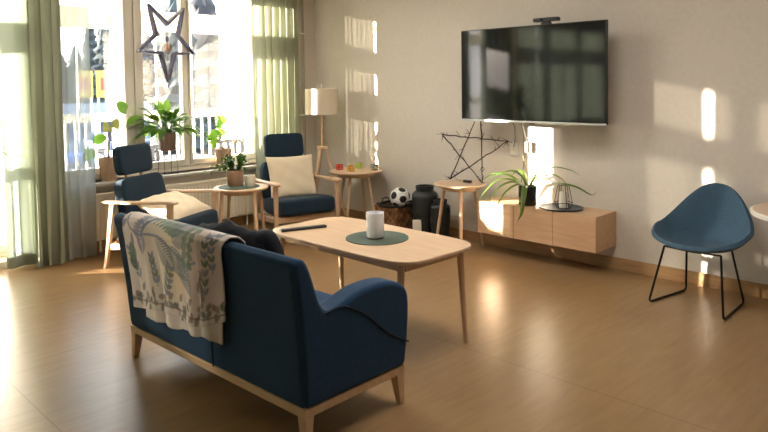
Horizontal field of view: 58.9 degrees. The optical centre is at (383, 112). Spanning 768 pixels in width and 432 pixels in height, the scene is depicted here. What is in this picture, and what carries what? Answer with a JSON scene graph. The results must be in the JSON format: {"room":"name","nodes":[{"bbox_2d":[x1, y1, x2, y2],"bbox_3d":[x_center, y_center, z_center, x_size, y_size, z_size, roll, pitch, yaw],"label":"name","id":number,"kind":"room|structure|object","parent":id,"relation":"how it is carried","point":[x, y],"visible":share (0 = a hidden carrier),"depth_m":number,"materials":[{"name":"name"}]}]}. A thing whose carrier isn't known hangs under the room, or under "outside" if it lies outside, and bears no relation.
{"room":"living room","nodes":[
{"label":"living room","id":0,"kind":"room"},
{"bbox_2d":[0,0,316,269],"bbox_3d":[-4.041,-0.030,5.182,0.300,2.800,8.808,2,4,45],"label":"wall","id":1,"kind":"structure","parent":0,"point":[309,37],"depth_m":8.06,"materials":[{"name":"beige paint"}]},
{"bbox_2d":[0,206,6,257],"bbox_3d":[-3.645,0.014,5.653,0.157,2.540,1.130,2,4,45],"label":"door","id":2,"kind":"structure","parent":1,"relation":"in","point":[3,246],"depth_m":5.96,"materials":[{"name":"beige paint"}]},
{"bbox_2d":[96,174,253,251],"bbox_3d":[-2.068,0.987,6.864,0.101,0.545,1.750,2,4,45],"label":"radiator","id":3,"kind":"object","parent":1,"relation":"attached to","point":[240,205],"visible":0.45,"depth_m":6.97,"materials":[{"name":"beige metal"}]},
{"bbox_2d":[96,174,250,196],"bbox_3d":[-2.064,0.725,6.845,0.080,0.020,1.750,2,4,45],"label":"grille","id":4,"kind":"object","parent":3,"relation":"attached to","point":[218,181],"depth_m":6.92,"materials":[{"name":"beige metal"}]},
{"bbox_2d":[95,0,255,179],"bbox_3d":[-2.253,-0.363,7.034,0.157,1.950,2.340,2,4,45],"label":"window","id":5,"kind":"structure","parent":1,"relation":"in","point":[129,10],"depth_m":6.96,"materials":[{"name":"beige paint"}]},
{"bbox_2d":[97,214,253,251],"bbox_3d":[-3.917,1.322,5.126,0.014,0.100,8.794,2,4,45],"label":"baseboard","id":6,"kind":"structure","parent":1,"relation":"attached to","point":[241,220],"depth_m":7.43,"materials":[{"name":"brown wood"}]},
{"bbox_2d":[96,163,255,186],"bbox_3d":[-2.127,0.630,6.973,0.235,0.030,2.410,2,4,45],"label":"windowsill","id":7,"kind":"structure","parent":1,"relation":"attached to","point":[196,172],"depth_m":6.98,"materials":[{"name":"stone"}]},
{"bbox_2d":[94,101,140,180],"bbox_3d":[-2.606,0.266,6.500,0.174,0.751,0.585,2,4,45],"label":"potted plant","id":8,"kind":"object","parent":7,"relation":"on","point":[106,165],"visible":0.83,"depth_m":6.45,"materials":[{"name":"green plant"}]},
{"bbox_2d":[158,149,177,174],"bbox_3d":[-2.194,0.495,6.905,0.164,0.244,0.184,2,4,45],"label":"plant stand","id":9,"kind":"object","parent":7,"relation":"on","point":[175,149],"visible":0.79,"depth_m":6.89,"materials":[{"name":"brown metal"}]},
{"bbox_2d":[128,99,204,149],"bbox_3d":[-2.217,0.117,6.912,0.493,0.513,0.809,2,4,45],"label":"potted plant","id":10,"kind":"object","parent":9,"relation":"on","point":[166,136],"visible":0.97,"depth_m":6.83,"materials":[{"name":"leaf"},{"name":"clay"},{"name":"soil"}]},
{"bbox_2d":[206,112,253,167],"bbox_3d":[-1.622,0.283,7.474,0.201,0.602,0.710,2,4,45],"label":"potted plant","id":11,"kind":"object","parent":7,"relation":"on","point":[217,133],"visible":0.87,"depth_m":7.30,"materials":[{"name":"green plant"}]},
{"bbox_2d":[299,0,307,154],"bbox_3d":[-0.949,-0.199,8.019,0.058,2.800,0.070,2,4,45],"label":"riser pipe","id":12,"kind":"object","parent":1,"relation":"attached to","point":[302,33],"visible":0.84,"depth_m":7.99,"materials":[{"name":"beige metal"}]},
{"bbox_2d":[219,0,249,153],"bbox_3d":[-1.648,-0.251,8.808,1.450,2.850,0.170,2,4,45],"label":"wall","id":13,"kind":"structure","parent":0,"point":[235,12],"depth_m":8.98,"materials":[{"name":"white"}]},
{"bbox_2d":[88,7,225,34],"bbox_3d":[-5.499,-0.980,5.801,0.100,0.240,9.500,2,4,45],"label":"beam","id":14,"kind":"structure","parent":13,"relation":"attached to","point":[98,17],"depth_m":8.53,"materials":[{"name":"beige paint"}]},
{"bbox_2d":[0,216,767,431],"bbox_3d":[-0.655,1.526,1.883,9.820,0.100,9.108,2,4,45],"label":"floor","id":15,"kind":"structure","parent":0,"point":[554,344],"depth_m":3.78,"materials":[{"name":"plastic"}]},
{"bbox_2d":[0,107,28,181],"bbox_3d":[-3.078,0.576,4.936,0.894,1.586,0.884,-1,3,-16],"label":"potted plant","id":16,"kind":"object","parent":15,"relation":"on","point":[4,107],"visible":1,"depth_m":4.99,"materials":[{"name":"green plant"}]},
{"bbox_2d":[101,143,221,268],"bbox_3d":[-1.911,0.795,5.927,0.777,1.031,0.698,0,3,20],"label":"armchair","id":17,"kind":"object","parent":15,"relation":"on","point":[135,158],"visible":0.65,"depth_m":5.86,"materials":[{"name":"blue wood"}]},
{"bbox_2d":[114,172,166,214],"bbox_3d":[-2.131,0.753,6.005,0.184,0.414,0.555,0,3,20],"label":"cushion","id":18,"kind":"object","parent":17,"relation":"on","point":[142,186],"depth_m":5.88,"materials":[{"name":"blue fabric"}]},
{"bbox_2d":[138,191,210,218],"bbox_3d":[-1.808,0.820,5.901,0.420,0.235,0.500,0,3,20],"label":"pillow","id":19,"kind":"object","parent":17,"relation":"on","point":[187,205],"visible":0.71,"depth_m":5.79,"materials":[{"name":"beige fabric"}]},
{"bbox_2d":[174,209,217,225],"bbox_3d":[-1.827,0.964,5.905,0.603,0.202,0.565,0,3,20],"label":"seat cushion","id":20,"kind":"object","parent":17,"relation":"on","point":[209,216],"depth_m":5.82,"materials":[{"name":"blue fabric"}]},
{"bbox_2d":[214,183,267,229],"bbox_3d":[-1.336,0.987,6.393,0.504,0.589,0.504,-1,3,0],"label":"side table","id":21,"kind":"object","parent":15,"relation":"on","point":[258,190],"visible":0.7,"depth_m":6.22,"materials":[{"name":"brown wood"}]},
{"bbox_2d":[218,183,259,189],"bbox_3d":[-1.357,0.691,6.376,0.380,0.004,0.380,2,4,45],"label":"placemat","id":22,"kind":"object","parent":21,"relation":"on","point":[225,187],"visible":0.77,"depth_m":6.30,"materials":[{"name":"green fabric"}]},
{"bbox_2d":[199,152,248,186],"bbox_3d":[-1.459,0.535,6.364,0.314,0.311,0.427,2,3,42],"label":"potted plant","id":23,"kind":"object","parent":22,"relation":"on","point":[234,176],"visible":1,"depth_m":6.36,"materials":[{"name":"green plant"}]},
{"bbox_2d":[245,175,254,186],"bbox_3d":[-1.252,0.637,6.367,0.096,0.100,0.096,2,4,45],"label":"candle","id":24,"kind":"object","parent":22,"relation":"on","point":[249,179],"visible":1,"depth_m":6.33,"materials":[{"name":"beige wax"}]},
{"bbox_2d":[114,213,408,431],"bbox_3d":[-0.706,0.986,3.586,1.626,0.830,0.710,2,4,43],"label":"sofa","id":25,"kind":"object","parent":15,"relation":"on","point":[306,351],"visible":0.68,"depth_m":3.02,"materials":[{"name":"blue fabric"}]},
{"bbox_2d":[122,212,245,344],"bbox_3d":[-1.012,0.831,3.467,0.968,0.556,0.192,2,4,43],"label":"throw blanket","id":26,"kind":"object","parent":25,"relation":"on","point":[176,268],"visible":0.95,"depth_m":3.38,"materials":[{"name":"fabric"}]},
{"bbox_2d":[198,219,284,254],"bbox_3d":[-0.834,0.774,3.815,0.822,0.342,0.143,1,3,38],"label":"jacket","id":27,"kind":"object","parent":25,"relation":"on","point":[265,239],"visible":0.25,"depth_m":3.65,"materials":[{"name":"black fabric"}]},
{"bbox_2d":[315,290,330,302],"bbox_3d":[-0.389,1.036,3.400,0.650,0.125,0.540,2,4,43],"label":"seat cushion","id":28,"kind":"object","parent":25,"relation":"on","point":[321,296],"depth_m":3.59,"materials":[{"name":"blue fabric"}]},
{"bbox_2d":[253,133,341,237],"bbox_3d":[-0.890,0.740,6.853,0.698,1.031,0.777,-2,3,-28],"label":"armchair","id":29,"kind":"object","parent":15,"relation":"on","point":[288,209],"visible":0.77,"depth_m":6.70,"materials":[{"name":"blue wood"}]},
{"bbox_2d":[260,161,270,198],"bbox_3d":[-1.002,0.691,7.056,0.555,0.414,0.184,-2,3,-28],"label":"cushion","id":30,"kind":"object","parent":29,"relation":"on","point":[264,172],"depth_m":6.90,"materials":[{"name":"blue fabric"}]},
{"bbox_2d":[266,154,317,197],"bbox_3d":[-0.936,0.651,6.929,0.500,0.420,0.214,-2,3,-27],"label":"pillow","id":31,"kind":"object","parent":29,"relation":"on","point":[295,175],"visible":0.92,"depth_m":6.88,"materials":[{"name":"beige fabric"}]},
{"bbox_2d":[264,194,334,215],"bbox_3d":[-0.846,0.911,6.784,0.565,0.202,0.603,-2,3,-28],"label":"seat cushion","id":32,"kind":"object","parent":29,"relation":"on","point":[309,204],"depth_m":6.56,"materials":[{"name":"blue fabric"}]},
{"bbox_2d":[305,84,345,216],"bbox_3d":[-0.698,0.451,7.542,0.492,1.542,0.462,0,3,25],"label":"floor lamp","id":33,"kind":"object","parent":15,"relation":"on","point":[321,101],"visible":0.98,"depth_m":7.43,"materials":[{"name":"beige fabric"}]},
{"bbox_2d":[329,167,381,219],"bbox_3d":[-0.297,0.921,7.275,0.570,0.617,0.570,2,4,45],"label":"side table","id":34,"kind":"object","parent":15,"relation":"on","point":[365,172],"visible":0.87,"depth_m":7.18,"materials":[{"name":"brown wood"}]},
{"bbox_2d":[336,164,342,169],"bbox_3d":[-0.478,0.582,7.308,0.060,0.060,0.060,-3,3,-41],"label":"cube","id":35,"kind":"object","parent":34,"relation":"on","point":[338,166],"visible":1,"depth_m":7.29,"materials":[{"name":"red"}]},
{"bbox_2d":[347,165,354,171],"bbox_3d":[-0.351,0.586,7.181,0.060,0.060,0.060,-3,3,-37],"label":"cube","id":36,"kind":"object","parent":34,"relation":"on","point":[350,168],"visible":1,"depth_m":7.17,"materials":[{"name":"orange"}]},
{"bbox_2d":[355,162,362,168],"bbox_3d":[-0.273,0.574,7.414,0.060,0.060,0.060,2,3,41],"label":"cube","id":37,"kind":"object","parent":34,"relation":"on","point":[358,165],"visible":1,"depth_m":7.39,"materials":[{"name":"green"}]},
{"bbox_2d":[371,164,377,169],"bbox_3d":[-0.103,0.579,7.259,0.060,0.060,0.060,-3,3,-35],"label":"cube","id":38,"kind":"object","parent":34,"relation":"on","point":[373,166],"visible":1,"depth_m":7.24,"materials":[{"name":"grey"}]},
{"bbox_2d":[273,217,470,364],"bbox_3d":[-0.105,1.062,4.224,0.670,0.601,1.290,-3,4,-45],"label":"coffee table","id":39,"kind":"object","parent":15,"relation":"on","point":[421,249],"visible":0.89,"depth_m":4.00,"materials":[{"name":"brown wood"}]},
{"bbox_2d":[279,224,326,231],"bbox_3d":[-0.525,0.749,4.421,0.313,0.018,0.042,-2,3,-25],"label":"remote control","id":40,"kind":"object","parent":39,"relation":"on","point":[321,225],"visible":1,"depth_m":4.40,"materials":[{"name":"black plastic"}]},
{"bbox_2d":[346,231,408,245],"bbox_3d":[-0.042,0.762,4.150,0.384,0.004,0.384,2,4,45],"label":"placemat","id":41,"kind":"object","parent":39,"relation":"on","point":[390,237],"visible":0.87,"depth_m":4.10,"materials":[{"name":"green fabric"}]},
{"bbox_2d":[366,211,383,238],"bbox_3d":[-0.053,0.682,4.136,0.111,0.155,0.111,2,4,45],"label":"candle jar","id":42,"kind":"object","parent":41,"relation":"on","point":[374,220],"visible":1,"depth_m":4.09,"materials":[{"name":"white glass"}]},
{"bbox_2d":[375,197,412,228],"bbox_3d":[0.133,1.057,6.946,0.349,0.358,0.358,2,4,45],"label":"basket","id":43,"kind":"object","parent":15,"relation":"on","point":[400,216],"visible":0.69,"depth_m":6.81,"materials":[{"name":"brown wicker"}]},
{"bbox_2d":[390,187,409,205],"bbox_3d":[0.162,0.854,6.869,0.206,0.206,0.206,2,4,45],"label":"football","id":44,"kind":"object","parent":43,"relation":"in","point":[399,196],"visible":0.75,"depth_m":6.79,"materials":[{"name":"leather"}]},
{"bbox_2d":[412,184,437,232],"bbox_3d":[0.408,0.981,6.758,0.263,0.520,0.263,-2,3,-16],"label":"floor vase","id":45,"kind":"object","parent":15,"relation":"on","point":[422,198],"visible":0.72,"depth_m":6.65,"materials":[{"name":"black ceramic"}]},
{"bbox_2d":[412,213,420,230],"bbox_3d":[0.322,1.074,6.660,0.086,0.196,0.017,-1,3,0],"label":"paper tag","id":46,"kind":"object","parent":45,"relation":"hanging from","point":[416,224],"visible":0.66,"depth_m":6.65,"materials":[{"name":"beige paper"}]},
{"bbox_2d":[430,198,449,236],"bbox_3d":[0.543,1.040,6.570,0.198,0.415,0.198,-1,3,-15],"label":"floor vase","id":47,"kind":"object","parent":15,"relation":"on","point":[434,207],"visible":0.77,"depth_m":6.50,"materials":[{"name":"black ceramic"}]},
{"bbox_2d":[434,179,485,245],"bbox_3d":[0.697,0.953,6.294,0.502,0.614,0.493,2,4,45],"label":"side table","id":48,"kind":"object","parent":15,"relation":"on","point":[455,185],"visible":0.91,"depth_m":6.18,"materials":[{"name":"brown wood"}]},
{"bbox_2d":[440,121,512,182],"bbox_3d":[0.807,0.298,6.360,0.889,0.694,0.192,2,4,45],"label":"star","id":49,"kind":"object","parent":48,"relation":"on","point":[468,137],"visible":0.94,"depth_m":6.37,"materials":[{"name":"brown wood"}]},
{"bbox_2d":[649,183,753,319],"bbox_3d":[2.177,0.908,4.662,0.555,0.806,0.665,-3,3,-41],"label":"shell chair","id":50,"kind":"object","parent":15,"relation":"on","point":[714,218],"visible":1,"depth_m":4.74,"materials":[{"name":"fabric"}]},
{"bbox_2d":[750,203,767,220],"bbox_3d":[2.627,0.963,4.026,0.820,0.744,0.820,2,4,45],"label":"cafe table","id":51,"kind":"object","parent":15,"relation":"on","point":[760,211],"visible":1,"depth_m":4.11,"materials":[{"name":"white wood"}]},
{"bbox_2d":[314,0,767,284],"bbox_3d":[2.491,-0.108,4.981,9.820,2.800,0.150,2,4,45],"label":"wall","id":52,"kind":"structure","parent":0,"point":[688,79],"depth_m":5.66,"materials":[{"name":"paint"}]},
{"bbox_2d":[510,142,517,155],"bbox_3d":[1.182,0.331,6.190,0.084,0.120,0.030,2,4,45],"label":"wall socket","id":53,"kind":"object","parent":52,"relation":"attached to","point":[513,150],"visible":0.92,"depth_m":6.18,"materials":[{"name":"white plastic"}]},
{"bbox_2d":[461,19,607,125],"bbox_3d":[1.311,-0.325,5.831,1.416,0.828,0.298,2,4,45],"label":"television","id":54,"kind":"object","parent":52,"relation":"attached to","point":[557,73],"visible":1,"depth_m":5.65,"materials":[{"name":"black plastic"}]},
{"bbox_2d":[533,17,559,24],"bbox_3d":[1.338,-0.757,5.603,0.230,0.054,0.059,2,4,45],"label":"webcam","id":55,"kind":"object","parent":54,"relation":"on","point":[547,20],"visible":1,"depth_m":5.58,"materials":[{"name":"black plastic"}]},
{"bbox_2d":[478,196,615,252],"bbox_3d":[1.366,0.935,5.819,1.144,0.285,0.342,2,4,45],"label":"sideboard","id":56,"kind":"object","parent":52,"relation":"attached to","point":[593,230],"visible":0.96,"depth_m":5.59,"materials":[{"name":"brown wood"}]},
{"bbox_2d":[478,157,595,220],"bbox_3d":[1.273,0.641,5.748,1.176,0.531,0.399,2,4,45],"label":"potted plant","id":57,"kind":"object","parent":56,"relation":"on","point":[527,194],"visible":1,"depth_m":5.80,"materials":[{"name":"green plant"}]},
{"bbox_2d":[539,203,583,211],"bbox_3d":[1.476,0.790,5.670,0.372,0.014,0.334,2,4,45],"label":"tray","id":58,"kind":"object","parent":56,"relation":"on","point":[547,206],"visible":0.79,"depth_m":5.64,"materials":[{"name":"grey metal"}]},
{"bbox_2d":[554,184,572,208],"bbox_3d":[1.489,0.691,5.645,0.152,0.197,0.133,0,3,25],"label":"lantern","id":59,"kind":"object","parent":58,"relation":"on","point":[566,203],"visible":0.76,"depth_m":5.61,"materials":[{"name":"black metal"}]},
{"bbox_2d":[559,190,567,207],"bbox_3d":[1.489,0.714,5.646,0.072,0.142,0.072,2,4,45],"label":"candle","id":60,"kind":"object","parent":59,"relation":"in","point":[562,196],"visible":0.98,"depth_m":5.62,"materials":[{"name":"beige wax"}]},
{"bbox_2d":[333,207,767,298],"bbox_3d":[2.540,1.247,4.896,9.270,0.100,0.014,2,4,45],"label":"baseboard","id":61,"kind":"structure","parent":52,"relation":"attached to","point":[749,288],"depth_m":5.55,"materials":[{"name":"brown wood"}]},
{"bbox_3d":[-4.953,1.499,5.612,1.530,0.230,9.800,2,4,45],"label":"floor","id":62,"kind":"structure","parent":0,"visible":0},
{"bbox_2d":[0,109,6,242],"bbox_3d":[-3.739,-0.122,6.589,1.264,2.850,0.080,2,4,45],"label":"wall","id":63,"kind":"structure","parent":62,"relation":"on","point":[2,184],"depth_m":6.48,"materials":[{"name":"white paint"}]},
{"bbox_2d":[109,0,123,148],"bbox_3d":[-3.136,-0.196,8.035,0.080,2.850,0.130,2,4,45],"label":"post","id":64,"kind":"object","parent":62,"relation":"on","point":[114,15],"visible":0.33,"depth_m":7.98,"materials":[{"name":"white"}]},
{"bbox_2d":[150,144,159,161],"bbox_3d":[-2.794,0.815,7.631,0.425,0.901,0.425,0,3,25],"label":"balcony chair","id":65,"kind":"object","parent":62,"relation":"on","point":[156,146],"visible":0.03,"depth_m":7.63,"materials":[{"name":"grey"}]},
{"bbox_2d":[92,33,226,166],"bbox_3d":[-3.164,0.074,8.157,0.100,2.140,2.898,2,4,45],"label":"balcony railing","id":66,"kind":"object","parent":62,"relation":"on","point":[97,117],"visible":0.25,"depth_m":8.80,"materials":[{"name":"beige paint"}]},
{"bbox_2d":[155,153,211,161],"bbox_3d":[-2.355,0.877,8.002,0.560,0.730,0.560,2,4,45],"label":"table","id":67,"kind":"object","parent":62,"relation":"on","point":[167,157],"visible":0.09,"depth_m":7.96,"materials":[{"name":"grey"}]},
{"bbox_2d":[212,139,244,155],"bbox_3d":[-1.967,0.766,8.457,0.425,0.901,0.425,-2,3,-25],"label":"balcony chair","id":68,"kind":"object","parent":62,"relation":"on","point":[227,141],"visible":0.1,"depth_m":8.27,"materials":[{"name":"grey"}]},
{"bbox_3d":[-0.694,-1.396,1.752,9.820,0.150,9.108,2,4,45],"label":"ceiling","id":69,"kind":"structure","parent":0,"visible":0},
{"bbox_2d":[0,0,36,268],"bbox_3d":[-3.044,-0.075,5.839,0.129,2.775,0.460,2,4,45],"label":"curtain","id":70,"kind":"object","parent":69,"relation":"hanging from","point":[14,65],"visible":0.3,"depth_m":5.78,"materials":[{"name":"fabric"}]},
{"bbox_2d":[26,0,68,267],"bbox_3d":[-2.877,-0.076,5.805,0.086,2.775,0.279,2,4,45],"label":"curtain","id":71,"kind":"object","parent":69,"relation":"hanging from","point":[43,16],"visible":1,"depth_m":5.82,"materials":[{"name":"fabric"}]},
{"bbox_2d":[59,0,96,260],"bbox_3d":[-2.735,-0.088,6.037,0.079,2.775,0.288,2,4,45],"label":"curtain","id":72,"kind":"object","parent":69,"relation":"hanging from","point":[78,136],"visible":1,"depth_m":6.06,"materials":[{"name":"fabric"}]},
{"bbox_2d":[136,3,195,87],"bbox_3d":[-2.181,-0.885,6.825,0.124,1.270,0.808,0,3,25],"label":"star","id":73,"kind":"object","parent":69,"relation":"hanging from","point":[167,72],"visible":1,"depth_m":6.82,"materials":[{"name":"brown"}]},
{"bbox_2d":[252,0,299,224],"bbox_3d":[-1.193,-0.178,7.574,0.110,2.775,0.625,2,4,45],"label":"curtain","id":74,"kind":"object","parent":69,"relation":"hanging from","point":[276,91],"visible":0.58,"depth_m":7.54,"materials":[{"name":"fabric"}]},
{"label":"outside","id":75,"kind":"structure","parent":0,"visible":0},
{"bbox_2d":[94,149,104,166],"bbox_3d":[-45.355,1.269,95.034,181.600,0.200,250.000,2,4,45],"label":"snowy ground","id":76,"kind":"structure","parent":75,"point":[102,151],"depth_m":48.52,"materials":[{"name":"white snow"}]},
{"bbox_2d":[90,71,93,131],"bbox_3d":[-24.149,-0.356,54.938,1.300,6.100,0.230,-2,3,-23],"label":"roadside sign","id":77,"kind":"object","parent":76,"relation":"on","point":[90,71],"visible":0.1,"depth_m":55.01,"materials":[{"name":"yellow"}]},
{"bbox_2d":[89,29,96,98],"bbox_3d":[-38.800,-5.784,89.884,4.040,14.182,4.291,2,4,45],"label":"conifer","id":78,"kind":"object","parent":76,"relation":"on","point":[92,36],"visible":0.13,"depth_m":89.14,"materials":[{"name":"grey plant"}]},
{"bbox_2d":[93,132,107,148],"bbox_3d":[-21.448,2.139,50.768,1.800,1.420,4.284,-2,3,-23],"label":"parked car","id":79,"kind":"object","parent":76,"relation":"on","point":[100,146],"visible":0.02,"depth_m":49.00,"materials":[{"name":"white metal"}]},
{"bbox_2d":[91,29,110,102],"bbox_3d":[-28.033,-3.658,68.373,4.101,11.588,3.981,2,4,45],"label":"conifer","id":80,"kind":"object","parent":76,"relation":"on","point":[102,60],"visible":0.41,"depth_m":67.56,"materials":[{"name":"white plant"}]},
{"bbox_2d":[96,70,112,139],"bbox_3d":[-22.752,-0.402,55.530,1.300,6.100,0.230,-2,3,-23],"label":"roadside sign","id":81,"kind":"object","parent":76,"relation":"on","point":[103,78],"visible":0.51,"depth_m":55.33,"materials":[{"name":"yellow"}]},
{"bbox_2d":[109,140,112,156],"bbox_3d":[-16.665,2.425,43.005,1.800,1.420,4.284,-2,3,-21],"label":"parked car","id":82,"kind":"object","parent":76,"relation":"on","point":[111,141],"visible":0.02,"depth_m":41.41,"materials":[{"name":"white metal"}]},
{"bbox_2d":[93,102,152,139],"bbox_3d":[-26.717,0.880,58.236,12.800,3.400,7.000,-2,3,-25],"label":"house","id":83,"kind":"structure","parent":76,"relation":"on","point":[104,107],"depth_m":57.85,"materials":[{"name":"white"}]},
{"bbox_2d":[145,135,150,144],"bbox_3d":[-18.498,2.047,51.919,1.800,1.420,4.284,-2,3,-20],"label":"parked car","id":84,"kind":"object","parent":76,"relation":"on","point":[147,139],"visible":0.02,"depth_m":50.14,"materials":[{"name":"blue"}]},
{"bbox_2d":[142,33,158,120],"bbox_3d":[-24.143,-3.109,69.880,3.858,10.252,3.863,2,4,45],"label":"conifer","id":85,"kind":"object","parent":76,"relation":"on","point":[149,77],"visible":0.3,"depth_m":68.97,"materials":[{"name":"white plant"}]},
{"bbox_2d":[157,32,162,64],"bbox_3d":[-26.704,-4.288,81.653,3.980,11.614,3.872,-2,3,-30],"label":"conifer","id":86,"kind":"object","parent":76,"relation":"on","point":[160,33],"visible":0.02,"depth_m":80.89,"materials":[{"name":"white plant"}]},
{"bbox_2d":[147,0,208,155],"bbox_3d":[-9.823,-1.300,32.581,3.537,9.620,3.574,2,4,45],"label":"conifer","id":87,"kind":"object","parent":76,"relation":"on","point":[171,93],"visible":0.35,"depth_m":31.83,"materials":[{"name":"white plant"}]},
{"bbox_2d":[189,0,221,155],"bbox_3d":[-10.189,-2.555,38.509,3.566,11.603,3.428,2,4,45],"label":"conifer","id":88,"kind":"object","parent":76,"relation":"on","point":[207,46],"visible":0.3,"depth_m":37.80,"materials":[{"name":"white plant"}]},
{"bbox_3d":[1.195,0.407,6.065,0.049,0.729,0.183,2,4,45],"label":"cable","id":89,"kind":"object","parent":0,"visible":0},
{"bbox_2d":[521,123,528,152],"bbox_3d":[1.243,0.201,6.024,0.098,0.312,0.037,-3,3,-41],"label":"connector","id":90,"kind":"object","parent":89,"relation":"hanging from","point":[526,142],"visible":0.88,"depth_m":6.04,"materials":[{"name":"grey plastic"}]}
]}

